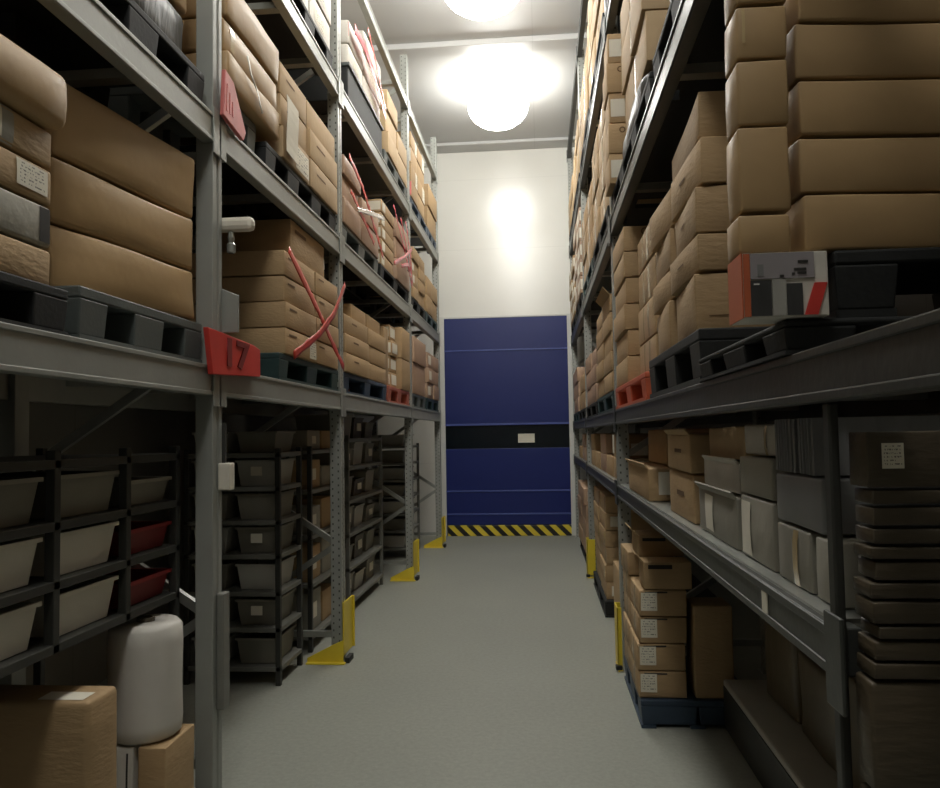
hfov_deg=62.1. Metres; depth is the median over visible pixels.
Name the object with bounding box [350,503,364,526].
storage bin
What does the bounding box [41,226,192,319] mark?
carton
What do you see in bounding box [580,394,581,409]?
carton
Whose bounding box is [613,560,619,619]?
carton
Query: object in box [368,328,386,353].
carton
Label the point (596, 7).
carton
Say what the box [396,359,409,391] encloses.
carton
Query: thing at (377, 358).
carton
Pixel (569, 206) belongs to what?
carton
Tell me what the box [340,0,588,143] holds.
ceiling
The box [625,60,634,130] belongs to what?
carton
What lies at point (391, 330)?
carton
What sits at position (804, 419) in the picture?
cardboard sheet
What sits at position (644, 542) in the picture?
carton
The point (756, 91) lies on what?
carton
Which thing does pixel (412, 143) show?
carton
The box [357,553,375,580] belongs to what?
storage bin
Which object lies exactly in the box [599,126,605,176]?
carton
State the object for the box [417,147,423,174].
carton
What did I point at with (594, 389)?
carton
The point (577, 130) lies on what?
carton
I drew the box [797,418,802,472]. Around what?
cardboard sheet
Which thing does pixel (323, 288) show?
carton
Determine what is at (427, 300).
carton
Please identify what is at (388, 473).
storage bin
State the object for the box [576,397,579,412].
carton
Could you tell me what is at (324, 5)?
carton
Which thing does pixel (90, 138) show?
carton
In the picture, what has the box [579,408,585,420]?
pallet
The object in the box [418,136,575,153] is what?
trim
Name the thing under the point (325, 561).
carton
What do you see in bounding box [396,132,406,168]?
carton
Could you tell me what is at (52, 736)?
carton
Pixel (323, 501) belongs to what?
carton
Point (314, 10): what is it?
carton
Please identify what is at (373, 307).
pallet
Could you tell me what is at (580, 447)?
carton
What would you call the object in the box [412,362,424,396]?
carton
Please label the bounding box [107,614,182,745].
canister
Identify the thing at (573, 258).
carton
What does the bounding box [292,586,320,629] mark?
carton
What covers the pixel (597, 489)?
carton
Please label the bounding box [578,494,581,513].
carton
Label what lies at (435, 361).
carton
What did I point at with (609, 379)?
carton
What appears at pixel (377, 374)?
carton
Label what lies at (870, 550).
carton
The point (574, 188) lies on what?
carton
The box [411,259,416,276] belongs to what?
carton
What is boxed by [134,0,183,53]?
carton
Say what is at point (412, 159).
carton
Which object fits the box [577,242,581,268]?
carton
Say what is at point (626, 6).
carton
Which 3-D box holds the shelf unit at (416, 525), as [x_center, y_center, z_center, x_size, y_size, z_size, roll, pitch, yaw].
[-1.042,1.423,10.629,0.580,1.490,0.900,-1,-3,5]
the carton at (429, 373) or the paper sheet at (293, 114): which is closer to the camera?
the paper sheet at (293, 114)
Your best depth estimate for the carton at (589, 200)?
7.48 m
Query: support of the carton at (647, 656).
on the carton at (648, 683)
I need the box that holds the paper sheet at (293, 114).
[286,95,298,164]
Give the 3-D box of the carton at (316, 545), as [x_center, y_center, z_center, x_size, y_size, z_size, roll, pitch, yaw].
[-1.429,1.306,6.075,0.460,0.258,0.338,-1,-3,5]
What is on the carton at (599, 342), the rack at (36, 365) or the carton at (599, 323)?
the carton at (599, 323)
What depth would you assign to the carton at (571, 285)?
11.40 m
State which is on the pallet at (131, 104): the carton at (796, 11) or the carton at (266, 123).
the carton at (266, 123)
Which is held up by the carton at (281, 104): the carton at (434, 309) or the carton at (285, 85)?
the carton at (285, 85)
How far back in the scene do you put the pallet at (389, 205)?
9.50 m
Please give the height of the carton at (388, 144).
0.215 m
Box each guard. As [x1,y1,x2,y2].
[306,595,354,664]
[390,539,419,580]
[424,516,445,547]
[586,537,595,577]
[614,602,622,671]
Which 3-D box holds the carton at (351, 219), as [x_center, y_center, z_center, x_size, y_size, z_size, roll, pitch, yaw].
[-1.162,-1.367,6.139,0.498,0.195,0.570,-1,-3,5]
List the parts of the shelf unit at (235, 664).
post, shelf, shelf, shelf, shelf, shelf, shelf, shelf, post, post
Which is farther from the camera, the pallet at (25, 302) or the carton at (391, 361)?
the carton at (391, 361)
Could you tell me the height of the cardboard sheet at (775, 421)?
0.118 m
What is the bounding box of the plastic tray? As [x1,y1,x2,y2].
[286,62,383,157]
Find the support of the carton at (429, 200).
on the carton at (429, 220)
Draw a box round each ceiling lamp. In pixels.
[445,0,517,20]
[468,76,528,130]
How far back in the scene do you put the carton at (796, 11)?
1.63 m
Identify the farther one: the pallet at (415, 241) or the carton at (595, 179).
the pallet at (415, 241)
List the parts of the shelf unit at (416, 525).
shelf, shelf, shelf, shelf, shelf, shelf, shelf, post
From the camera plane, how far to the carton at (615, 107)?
5.07 m
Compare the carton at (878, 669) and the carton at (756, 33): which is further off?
the carton at (756, 33)
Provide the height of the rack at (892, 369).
6.050 m
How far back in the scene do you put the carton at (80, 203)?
2.85 m
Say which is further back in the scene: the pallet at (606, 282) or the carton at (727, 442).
the pallet at (606, 282)
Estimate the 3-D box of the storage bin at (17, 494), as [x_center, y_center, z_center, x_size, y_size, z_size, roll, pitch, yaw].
[-1.609,0.332,2.320,0.476,0.145,0.361,-1,-3,5]
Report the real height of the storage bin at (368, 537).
0.200 m
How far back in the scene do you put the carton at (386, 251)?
7.54 m
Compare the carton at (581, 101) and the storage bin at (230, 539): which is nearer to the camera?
the storage bin at (230, 539)
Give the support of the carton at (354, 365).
on the pallet at (359, 386)
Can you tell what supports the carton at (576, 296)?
on the pallet at (594, 306)
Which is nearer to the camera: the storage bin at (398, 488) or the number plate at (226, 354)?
the number plate at (226, 354)
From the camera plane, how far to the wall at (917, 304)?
4.43 m
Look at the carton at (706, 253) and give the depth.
2.60 m
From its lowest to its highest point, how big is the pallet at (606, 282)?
0.138 m
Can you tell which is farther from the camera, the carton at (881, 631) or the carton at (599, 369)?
the carton at (599, 369)
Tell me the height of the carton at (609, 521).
0.144 m
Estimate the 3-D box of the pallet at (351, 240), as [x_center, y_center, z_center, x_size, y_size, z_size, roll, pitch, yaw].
[-1.388,-1.169,6.512,0.990,0.148,1.310,-1,-3,5]
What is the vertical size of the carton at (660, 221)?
0.159 m
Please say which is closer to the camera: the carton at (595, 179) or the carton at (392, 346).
the carton at (595, 179)
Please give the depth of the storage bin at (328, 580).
7.25 m
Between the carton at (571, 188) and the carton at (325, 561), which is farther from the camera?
the carton at (571, 188)
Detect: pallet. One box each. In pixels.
[0,0,204,110]
[0,271,67,334]
[53,285,201,362]
[108,86,255,151]
[180,141,335,232]
[243,0,332,75]
[260,352,338,390]
[297,223,377,277]
[325,263,407,306]
[343,296,424,322]
[343,372,386,400]
[348,386,409,405]
[352,149,406,202]
[369,196,427,238]
[373,311,436,330]
[410,229,435,253]
[412,393,425,408]
[425,398,438,411]
[569,211,573,245]
[571,314,599,336]
[573,173,591,213]
[574,412,578,421]
[576,292,601,321]
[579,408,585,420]
[580,108,599,176]
[580,540,672,563]
[583,258,611,300]
[586,401,598,418]
[589,12,620,117]
[593,203,659,269]
[593,571,716,617]
[597,390,614,414]
[605,0,622,14]
[611,71,727,215]
[616,371,651,408]
[624,655,737,728]
[649,326,770,398]
[653,0,725,89]
[699,316,912,381]
[821,247,939,318]
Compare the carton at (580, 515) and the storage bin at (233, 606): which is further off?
the carton at (580, 515)
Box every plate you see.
[203,327,259,376]
[220,69,245,140]
[222,289,238,332]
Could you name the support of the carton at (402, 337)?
on the carton at (402, 366)
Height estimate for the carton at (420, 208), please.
0.194 m
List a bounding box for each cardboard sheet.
[774,420,778,469]
[777,420,781,469]
[780,419,784,470]
[782,419,786,470]
[785,419,789,471]
[788,419,793,471]
[791,419,799,472]
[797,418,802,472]
[800,418,805,473]
[803,418,808,473]
[806,418,812,474]
[810,416,939,475]
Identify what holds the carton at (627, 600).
on the carton at (626, 622)
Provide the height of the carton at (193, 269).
0.144 m
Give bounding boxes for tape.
[247,56,262,113]
[288,246,345,370]
[349,153,384,258]
[355,24,385,120]
[393,204,412,287]
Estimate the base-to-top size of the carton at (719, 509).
0.168 m
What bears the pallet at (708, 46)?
on the rack at (892, 369)
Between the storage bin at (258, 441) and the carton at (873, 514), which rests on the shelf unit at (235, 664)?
the storage bin at (258, 441)
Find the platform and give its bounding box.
[723,680,854,787]
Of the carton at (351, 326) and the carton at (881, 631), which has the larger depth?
the carton at (351, 326)
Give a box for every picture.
[750,280,772,315]
[787,283,803,314]
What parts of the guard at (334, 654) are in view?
plate, upright plate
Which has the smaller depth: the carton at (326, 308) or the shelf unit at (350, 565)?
the carton at (326, 308)
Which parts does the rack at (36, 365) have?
post, post, post, post, post, post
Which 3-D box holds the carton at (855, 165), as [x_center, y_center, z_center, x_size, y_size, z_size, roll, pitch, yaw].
[1.159,-0.475,1.769,0.965,0.117,0.318,-1,-3,-1]
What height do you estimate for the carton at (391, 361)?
0.155 m
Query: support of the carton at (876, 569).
on the carton at (867, 586)
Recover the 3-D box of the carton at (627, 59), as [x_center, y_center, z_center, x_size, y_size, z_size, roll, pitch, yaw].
[1.149,-2.021,4.647,0.447,0.254,0.497,-1,-3,5]
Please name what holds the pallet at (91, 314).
on the rack at (36, 365)
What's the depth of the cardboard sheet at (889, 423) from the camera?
1.59 m
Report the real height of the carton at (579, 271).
0.195 m
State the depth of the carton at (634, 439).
5.46 m
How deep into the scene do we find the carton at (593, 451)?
8.15 m
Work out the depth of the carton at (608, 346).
5.70 m
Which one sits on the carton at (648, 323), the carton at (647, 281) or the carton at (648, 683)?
the carton at (647, 281)
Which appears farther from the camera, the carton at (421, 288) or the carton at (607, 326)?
the carton at (421, 288)
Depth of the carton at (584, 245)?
8.25 m
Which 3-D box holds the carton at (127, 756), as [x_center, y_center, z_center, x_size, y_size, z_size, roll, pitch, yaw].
[-1.329,1.564,3.077,0.138,0.436,0.258,-1,-3,5]
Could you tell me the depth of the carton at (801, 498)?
1.63 m
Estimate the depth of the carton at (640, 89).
4.08 m
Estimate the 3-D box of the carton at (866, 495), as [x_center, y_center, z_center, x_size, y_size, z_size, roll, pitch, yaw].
[1.050,0.165,1.296,0.766,0.023,0.078,-1,-3,5]
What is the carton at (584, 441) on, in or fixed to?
on the carton at (584, 448)
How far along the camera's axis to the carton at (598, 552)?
7.78 m
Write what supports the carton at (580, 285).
on the pallet at (594, 306)
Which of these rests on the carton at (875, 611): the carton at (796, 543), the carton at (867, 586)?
the carton at (867, 586)
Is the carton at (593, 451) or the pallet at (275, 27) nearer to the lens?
the pallet at (275, 27)
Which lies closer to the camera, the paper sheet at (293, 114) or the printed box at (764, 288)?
the printed box at (764, 288)
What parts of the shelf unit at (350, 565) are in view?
post, shelf, shelf, shelf, shelf, shelf, shelf, post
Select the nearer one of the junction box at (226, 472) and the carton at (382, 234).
the junction box at (226, 472)
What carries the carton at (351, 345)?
on the carton at (354, 365)
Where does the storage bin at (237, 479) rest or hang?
on the shelf unit at (235, 664)
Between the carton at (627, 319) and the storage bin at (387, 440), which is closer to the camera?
the carton at (627, 319)
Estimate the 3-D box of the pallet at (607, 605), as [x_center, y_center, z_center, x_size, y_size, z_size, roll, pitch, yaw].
[1.728,1.888,7.440,0.990,0.140,1.500,-1,-3,5]
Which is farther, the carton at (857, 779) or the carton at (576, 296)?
the carton at (576, 296)
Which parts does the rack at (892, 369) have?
post, post, post, post, post, post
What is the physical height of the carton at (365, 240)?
0.195 m
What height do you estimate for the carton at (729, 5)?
0.095 m
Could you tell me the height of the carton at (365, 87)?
0.165 m
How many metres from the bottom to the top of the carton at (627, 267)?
0.150 m
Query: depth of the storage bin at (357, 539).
7.60 m
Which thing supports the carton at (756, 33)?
on the carton at (756, 91)
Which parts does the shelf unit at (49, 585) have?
post, shelf, shelf, shelf, shelf, post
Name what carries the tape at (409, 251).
attached to the carton at (396, 232)
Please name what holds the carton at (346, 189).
on the carton at (351, 219)
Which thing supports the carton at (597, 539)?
on the carton at (598, 552)
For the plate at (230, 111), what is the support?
attached to the rack at (36, 365)
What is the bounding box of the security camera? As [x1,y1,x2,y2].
[222,217,254,253]
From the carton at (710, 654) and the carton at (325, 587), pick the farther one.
the carton at (325, 587)
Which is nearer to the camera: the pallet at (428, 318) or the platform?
the platform
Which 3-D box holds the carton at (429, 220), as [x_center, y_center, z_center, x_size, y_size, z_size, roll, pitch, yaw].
[-0.776,-2.350,10.872,0.496,0.295,0.838,-1,-3,5]
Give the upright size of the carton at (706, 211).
0.159 m
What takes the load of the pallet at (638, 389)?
on the rack at (892, 369)
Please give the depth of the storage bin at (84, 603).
2.70 m
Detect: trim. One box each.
[371,32,586,60]
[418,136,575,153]
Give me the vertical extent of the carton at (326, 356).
0.147 m
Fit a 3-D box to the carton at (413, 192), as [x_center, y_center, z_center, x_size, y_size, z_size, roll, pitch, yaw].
[-0.902,-2.378,9.313,0.498,0.194,0.478,-1,-3,5]
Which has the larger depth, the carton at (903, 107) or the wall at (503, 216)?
the wall at (503, 216)
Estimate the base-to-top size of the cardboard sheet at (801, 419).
0.118 m
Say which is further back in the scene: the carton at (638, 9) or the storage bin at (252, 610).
the storage bin at (252, 610)
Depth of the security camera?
3.57 m
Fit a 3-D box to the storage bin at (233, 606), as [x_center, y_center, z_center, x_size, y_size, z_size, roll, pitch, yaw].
[-1.694,1.448,5.328,0.250,0.170,0.396,-1,-3,5]
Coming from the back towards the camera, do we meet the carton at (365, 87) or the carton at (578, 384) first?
the carton at (578, 384)
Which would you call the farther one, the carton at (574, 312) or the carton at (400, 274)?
the carton at (574, 312)
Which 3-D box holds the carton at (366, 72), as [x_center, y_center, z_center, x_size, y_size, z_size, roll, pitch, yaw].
[-1.166,-2.809,7.034,0.595,0.195,0.716,-1,-3,5]
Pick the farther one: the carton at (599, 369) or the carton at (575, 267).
the carton at (575, 267)
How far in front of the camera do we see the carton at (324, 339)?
5.33 m
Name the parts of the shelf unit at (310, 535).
post, shelf, shelf, shelf, shelf, shelf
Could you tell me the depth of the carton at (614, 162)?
5.05 m
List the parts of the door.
frame, panel, frame, panel, panel, panel, panel, frame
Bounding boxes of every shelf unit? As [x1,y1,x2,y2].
[0,446,179,684]
[183,447,302,685]
[230,446,330,652]
[286,435,383,600]
[365,443,419,549]
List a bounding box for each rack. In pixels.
[0,0,442,787]
[566,0,939,787]
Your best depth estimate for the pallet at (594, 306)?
9.68 m
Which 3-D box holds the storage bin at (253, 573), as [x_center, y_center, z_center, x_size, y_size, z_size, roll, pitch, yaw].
[-1.384,1.212,5.312,0.286,0.170,0.396,-1,-3,5]
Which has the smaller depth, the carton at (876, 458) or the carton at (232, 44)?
the carton at (876, 458)
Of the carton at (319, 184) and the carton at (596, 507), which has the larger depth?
the carton at (596, 507)
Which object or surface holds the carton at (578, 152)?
on the carton at (578, 161)
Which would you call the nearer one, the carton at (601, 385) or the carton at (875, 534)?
the carton at (875, 534)
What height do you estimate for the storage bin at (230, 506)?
0.170 m
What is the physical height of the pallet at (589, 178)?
0.138 m
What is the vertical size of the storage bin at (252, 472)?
0.170 m
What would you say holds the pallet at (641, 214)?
on the rack at (892, 369)
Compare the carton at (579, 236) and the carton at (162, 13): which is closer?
the carton at (162, 13)
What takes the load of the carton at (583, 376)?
on the carton at (583, 394)
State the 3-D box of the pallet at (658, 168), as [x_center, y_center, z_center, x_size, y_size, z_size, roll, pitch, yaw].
[1.378,-1.332,4.341,1.000,0.138,1.850,-1,-3,5]
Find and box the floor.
[182,535,765,787]
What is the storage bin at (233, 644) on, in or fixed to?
on the shelf unit at (235, 664)
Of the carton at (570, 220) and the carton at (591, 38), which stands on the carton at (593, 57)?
the carton at (591, 38)
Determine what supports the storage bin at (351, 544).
on the shelf unit at (350, 565)
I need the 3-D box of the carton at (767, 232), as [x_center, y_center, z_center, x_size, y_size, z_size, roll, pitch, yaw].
[0.602,-0.325,1.627,0.110,0.080,0.107,-1,-3,5]
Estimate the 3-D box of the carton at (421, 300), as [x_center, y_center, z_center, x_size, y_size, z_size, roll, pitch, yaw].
[-0.856,-1.161,9.740,0.498,0.145,0.480,-1,-3,5]
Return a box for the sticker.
[761,590,767,614]
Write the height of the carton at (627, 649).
0.141 m
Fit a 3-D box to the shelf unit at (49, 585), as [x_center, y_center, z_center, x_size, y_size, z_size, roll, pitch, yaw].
[-1.625,0.984,2.721,0.640,1.570,1.320,-1,-3,5]
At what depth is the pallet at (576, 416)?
11.05 m
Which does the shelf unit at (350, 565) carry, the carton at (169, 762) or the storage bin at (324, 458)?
the storage bin at (324, 458)
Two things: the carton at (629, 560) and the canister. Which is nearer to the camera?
the canister
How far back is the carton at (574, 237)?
9.96 m
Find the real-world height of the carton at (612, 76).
0.195 m
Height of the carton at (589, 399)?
0.165 m
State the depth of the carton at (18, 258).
2.28 m
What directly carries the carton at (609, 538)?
on the carton at (609, 554)
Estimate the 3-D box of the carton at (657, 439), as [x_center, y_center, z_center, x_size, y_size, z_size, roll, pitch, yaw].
[1.240,0.285,4.317,0.418,0.188,0.698,-1,-3,5]
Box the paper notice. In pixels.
[518,434,534,442]
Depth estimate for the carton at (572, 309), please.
11.43 m
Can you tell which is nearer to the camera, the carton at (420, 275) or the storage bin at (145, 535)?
the storage bin at (145, 535)
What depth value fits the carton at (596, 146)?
6.52 m
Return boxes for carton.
[0,32,63,129]
[0,104,50,168]
[0,146,49,206]
[0,188,49,248]
[0,234,48,284]
[0,685,116,787]
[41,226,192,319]
[44,80,193,218]
[44,157,192,269]
[116,744,141,787]
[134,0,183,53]
[138,724,193,787]
[168,0,186,15]
[180,0,277,82]
[180,52,279,144]
[181,18,275,109]
[186,125,308,183]
[189,305,195,321]
[190,253,195,278]
[193,279,195,304]
[222,219,323,277]
[222,250,313,292]
[222,276,313,315]
[224,328,315,362]
[239,302,315,337]
[275,61,305,125]
[276,93,305,152]
[290,542,320,581]
[291,431,319,449]
[291,459,319,488]
[291,505,319,533]
[291,531,330,572]
[292,496,330,527]
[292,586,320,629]
[296,196,360,239]
[302,0,307,9]
[305,100,334,158]
[306,128,336,188]
[307,158,336,214]
[308,0,329,49]
[313,272,336,305]
[314,295,337,327]
[315,341,337,369]
[316,0,330,25]
[316,318,338,348]
[316,583,330,620]
[319,431,329,448]
[320,465,329,485]
[341,20,362,70]
[341,45,361,85]
[342,154,360,195]
[342,176,357,212]
[343,303,365,325]
[343,313,367,343]
[343,333,368,360]
[343,352,369,378]
[353,30,379,85]
[358,197,378,236]
[359,218,377,258]
[361,54,379,106]
[362,75,379,120]
[364,199,393,228]
[365,314,379,334]
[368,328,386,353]
[368,346,385,368]
[369,364,385,384]
[371,285,418,301]
[372,180,417,207]
[375,212,392,239]
[377,252,392,275]
[378,225,393,252]
[378,238,393,264]
[379,89,397,129]
[379,324,394,341]
[379,326,388,385]
[380,109,395,145]
[382,131,397,170]
[388,340,396,357]
[388,356,395,373]
[388,372,395,387]
[393,218,408,252]
[393,237,407,270]
[393,258,409,291]
[394,327,409,361]
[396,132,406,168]
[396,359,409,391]
[397,154,406,187]
[398,131,416,158]
[409,146,416,173]
[409,163,416,189]
[410,246,418,265]
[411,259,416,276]
[411,272,417,289]
[412,336,425,367]
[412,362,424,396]
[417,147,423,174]
[417,162,423,188]
[417,177,424,204]
[417,195,423,219]
[417,256,423,272]
[417,267,424,285]
[418,279,424,297]
[418,293,423,308]
[424,184,436,221]
[424,206,435,241]
[424,294,432,316]
[424,367,433,384]
[425,275,431,299]
[425,383,432,398]
[426,352,432,369]
[432,284,436,305]
[432,302,436,322]
[433,356,438,372]
[433,385,438,400]
[434,371,437,386]
[568,195,570,214]
[569,209,571,234]
[569,280,572,300]
[570,175,572,204]
[571,199,573,219]
[571,255,574,278]
[571,309,572,326]
[572,284,575,306]
[572,299,575,320]
[573,158,576,186]
[573,178,575,206]
[573,224,575,250]
[574,258,576,280]
[575,119,578,155]
[575,155,579,187]
[575,290,578,310]
[575,367,584,384]
[576,140,579,159]
[576,207,580,235]
[576,224,581,253]
[576,382,580,398]
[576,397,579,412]
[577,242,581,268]
[577,259,582,285]
[577,276,611,301]
[578,479,600,496]
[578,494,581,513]
[578,523,582,544]
[579,91,582,136]
[579,446,582,457]
[579,511,582,528]
[580,116,583,160]
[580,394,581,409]
[580,484,602,504]
[581,373,584,392]
[582,48,588,103]
[582,206,586,242]
[582,227,586,265]
[582,391,585,408]
[582,433,605,446]
[582,502,588,521]
[582,515,588,536]
[583,78,588,137]
[583,447,586,459]
[583,531,585,551]
[584,258,586,282]
[585,353,591,375]
[586,181,592,224]
[586,371,590,390]
[587,0,593,52]
[587,205,593,247]
[587,231,592,272]
[587,389,591,405]
[588,15,595,75]
[589,37,595,99]
[591,364,596,386]
[591,383,598,403]
[591,434,600,449]
[591,450,600,465]
[592,129,598,176]
[592,153,598,203]
[592,348,597,367]
[593,0,600,34]
[593,184,600,222]
[593,206,600,252]
[593,500,600,520]
[594,486,608,505]
[594,515,599,536]
[595,530,600,551]
[596,0,603,52]
[596,287,611,322]
[596,311,602,333]
[596,328,604,350]
[596,360,604,382]
[596,451,601,468]
[596,545,600,564]
[597,342,604,365]
[597,561,600,579]
[598,103,604,147]
[598,379,605,398]
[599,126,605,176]
[599,157,605,204]
[599,523,631,546]
[600,433,640,453]
[600,491,634,512]
[600,507,655,529]
[600,539,618,563]
[600,554,612,581]
[601,187,662,225]
[601,453,613,472]
[601,573,613,598]
[602,312,612,340]
[603,63,621,110]
[603,352,613,376]
[604,34,620,73]
[604,332,612,357]
[604,371,613,393]
[605,94,625,135]
[605,123,625,164]
[605,154,622,196]
[607,455,614,476]
[613,226,646,273]
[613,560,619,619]
[614,252,638,295]
[614,304,639,341]
[614,434,647,457]
[614,457,651,478]
[615,278,638,315]
[616,356,639,387]
[617,330,640,364]
[620,0,630,52]
[621,17,634,94]
[621,543,670,574]
[622,70,652,156]
[623,568,639,599]
[623,611,631,648]
[624,589,631,621]
[624,635,631,672]
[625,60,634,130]
[625,458,672,500]
[625,522,683,555]
[630,0,668,55]
[630,627,684,670]
[631,549,691,588]
[631,578,686,615]
[631,602,686,642]
[631,652,686,697]
[634,10,667,98]
[638,224,656,276]
[638,253,657,310]
[638,296,658,345]
[640,334,657,374]
[648,428,709,464]
[649,189,676,251]
[653,272,678,315]
[656,228,675,284]
[658,301,678,354]
[664,428,709,472]
[670,136,729,221]
[670,234,730,295]
[670,469,704,523]
[672,90,726,179]
[675,185,730,259]
[677,272,774,341]
[686,597,733,697]
[695,481,742,549]
[702,455,747,494]
[709,427,768,459]
[724,0,785,25]
[724,5,786,78]
[725,60,787,141]
[727,127,790,223]
[728,213,790,261]
[739,456,787,500]
[741,494,787,571]
[745,424,775,455]
[764,620,800,725]
[776,472,939,534]
[778,522,855,593]
[783,0,939,35]
[783,23,939,93]
[785,79,939,146]
[787,193,939,254]
[789,136,939,204]
[798,651,836,771]
[816,536,864,608]
[848,431,939,486]
[849,677,863,787]
[853,576,939,598]
[854,541,939,558]
[854,594,939,623]
[855,488,939,503]
[855,525,939,543]
[855,672,939,787]
[856,504,939,524]
[857,631,939,659]
[857,652,939,679]
[858,556,939,579]
[860,781,870,787]
[861,618,939,638]
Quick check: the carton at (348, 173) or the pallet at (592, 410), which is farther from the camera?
the pallet at (592, 410)
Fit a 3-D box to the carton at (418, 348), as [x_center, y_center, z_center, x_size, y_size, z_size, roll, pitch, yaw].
[-0.842,-0.491,9.423,0.497,0.295,0.937,-1,-3,5]
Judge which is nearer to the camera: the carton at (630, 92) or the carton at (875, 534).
the carton at (875, 534)
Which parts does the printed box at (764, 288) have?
pale panel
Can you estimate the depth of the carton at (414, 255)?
9.20 m
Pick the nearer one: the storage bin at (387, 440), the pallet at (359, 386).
the pallet at (359, 386)
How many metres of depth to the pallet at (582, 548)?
10.16 m
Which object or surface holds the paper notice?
attached to the door
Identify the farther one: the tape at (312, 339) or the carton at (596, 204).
the carton at (596, 204)
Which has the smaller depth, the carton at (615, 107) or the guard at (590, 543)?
the carton at (615, 107)
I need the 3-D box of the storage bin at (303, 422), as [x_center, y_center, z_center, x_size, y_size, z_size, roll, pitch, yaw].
[-1.362,0.307,7.295,0.456,0.220,0.396,-1,-3,5]
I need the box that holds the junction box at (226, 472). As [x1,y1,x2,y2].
[218,423,234,489]
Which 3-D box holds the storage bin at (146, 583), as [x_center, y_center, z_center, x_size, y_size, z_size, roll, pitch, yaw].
[-1.524,0.788,3.164,0.476,0.100,0.361,-1,-3,5]
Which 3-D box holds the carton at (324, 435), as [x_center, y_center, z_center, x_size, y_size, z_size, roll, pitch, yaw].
[-1.411,0.382,6.512,0.457,0.148,0.358,-1,-3,5]
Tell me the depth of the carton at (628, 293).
4.61 m
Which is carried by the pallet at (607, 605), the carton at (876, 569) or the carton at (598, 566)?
the carton at (598, 566)
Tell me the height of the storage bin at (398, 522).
0.150 m
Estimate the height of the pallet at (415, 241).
0.153 m
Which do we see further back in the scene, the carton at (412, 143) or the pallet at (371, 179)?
the carton at (412, 143)
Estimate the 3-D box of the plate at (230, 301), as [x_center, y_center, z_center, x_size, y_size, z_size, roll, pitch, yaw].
[-1.095,-0.381,3.556,0.085,0.204,0.012,-1,-3,5]
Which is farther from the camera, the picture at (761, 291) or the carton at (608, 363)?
the carton at (608, 363)
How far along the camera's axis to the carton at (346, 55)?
6.20 m
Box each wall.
[26,145,368,685]
[369,147,661,535]
[678,294,939,428]
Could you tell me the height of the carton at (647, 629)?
0.141 m
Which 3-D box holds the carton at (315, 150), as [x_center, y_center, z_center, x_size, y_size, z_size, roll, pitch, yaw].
[-1.286,-1.591,5.349,0.600,0.185,0.672,-1,-3,5]
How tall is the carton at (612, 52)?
0.194 m
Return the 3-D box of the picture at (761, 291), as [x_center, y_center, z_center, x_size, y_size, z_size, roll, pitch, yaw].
[0.585,-0.192,1.564,0.040,0.071,0.003,-1,-3,5]
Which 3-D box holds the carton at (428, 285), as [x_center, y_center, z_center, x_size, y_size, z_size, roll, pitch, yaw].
[-0.788,-1.412,10.424,0.497,0.235,0.538,-1,-3,5]
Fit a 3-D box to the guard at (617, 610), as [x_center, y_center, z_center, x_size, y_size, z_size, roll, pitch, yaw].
[1.034,1.649,5.313,0.105,0.420,0.220,-1,-3,5]
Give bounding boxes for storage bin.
[0,470,118,518]
[0,477,43,528]
[0,537,42,592]
[0,601,41,660]
[25,575,118,637]
[30,521,118,575]
[105,568,171,608]
[108,476,171,506]
[108,521,171,556]
[191,632,243,660]
[192,459,246,484]
[192,492,241,518]
[192,525,240,552]
[192,559,245,588]
[229,597,239,621]
[235,431,295,452]
[235,458,295,485]
[235,489,295,518]
[235,521,295,552]
[235,555,295,588]
[235,588,295,624]
[235,624,296,663]
[294,414,352,437]
[302,449,353,465]
[302,476,353,498]
[321,571,354,597]
[344,442,363,464]
[344,469,374,491]
[345,531,364,558]
[345,543,353,563]
[350,417,363,437]
[350,477,364,495]
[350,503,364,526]
[350,505,353,528]
[352,567,364,589]
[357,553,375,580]
[361,422,373,437]
[361,443,374,462]
[362,503,374,521]
[362,527,375,550]
[370,467,404,479]
[371,434,404,445]
[371,499,404,512]
[372,451,404,462]
[372,483,404,495]
[373,516,405,529]
[373,533,405,546]
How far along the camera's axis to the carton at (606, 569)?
6.82 m
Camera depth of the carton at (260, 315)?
4.46 m
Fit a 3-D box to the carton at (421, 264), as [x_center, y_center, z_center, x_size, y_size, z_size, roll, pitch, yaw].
[-0.847,-1.610,9.761,0.498,0.145,0.480,-1,-3,5]
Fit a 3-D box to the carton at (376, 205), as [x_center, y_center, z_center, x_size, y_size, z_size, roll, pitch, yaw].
[-1.020,-1.754,7.647,0.450,0.120,0.639,-1,-3,5]
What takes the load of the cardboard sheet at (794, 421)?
on the carton at (801, 498)
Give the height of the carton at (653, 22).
0.254 m
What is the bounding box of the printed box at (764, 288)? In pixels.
[728,251,828,325]
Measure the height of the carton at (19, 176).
0.113 m
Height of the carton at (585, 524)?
0.194 m
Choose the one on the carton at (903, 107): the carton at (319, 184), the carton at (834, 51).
the carton at (834, 51)
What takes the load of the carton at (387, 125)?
on the carton at (388, 144)
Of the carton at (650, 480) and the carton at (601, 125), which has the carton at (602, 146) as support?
the carton at (601, 125)
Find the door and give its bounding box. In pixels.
[439,313,575,535]
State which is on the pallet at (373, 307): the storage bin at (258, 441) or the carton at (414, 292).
the carton at (414, 292)
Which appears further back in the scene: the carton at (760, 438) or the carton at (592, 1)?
the carton at (592, 1)
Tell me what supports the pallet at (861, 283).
on the pallet at (788, 337)
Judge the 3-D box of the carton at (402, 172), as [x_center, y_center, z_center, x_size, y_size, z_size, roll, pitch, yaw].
[-0.955,-2.429,8.518,0.448,0.214,0.567,-1,-3,5]

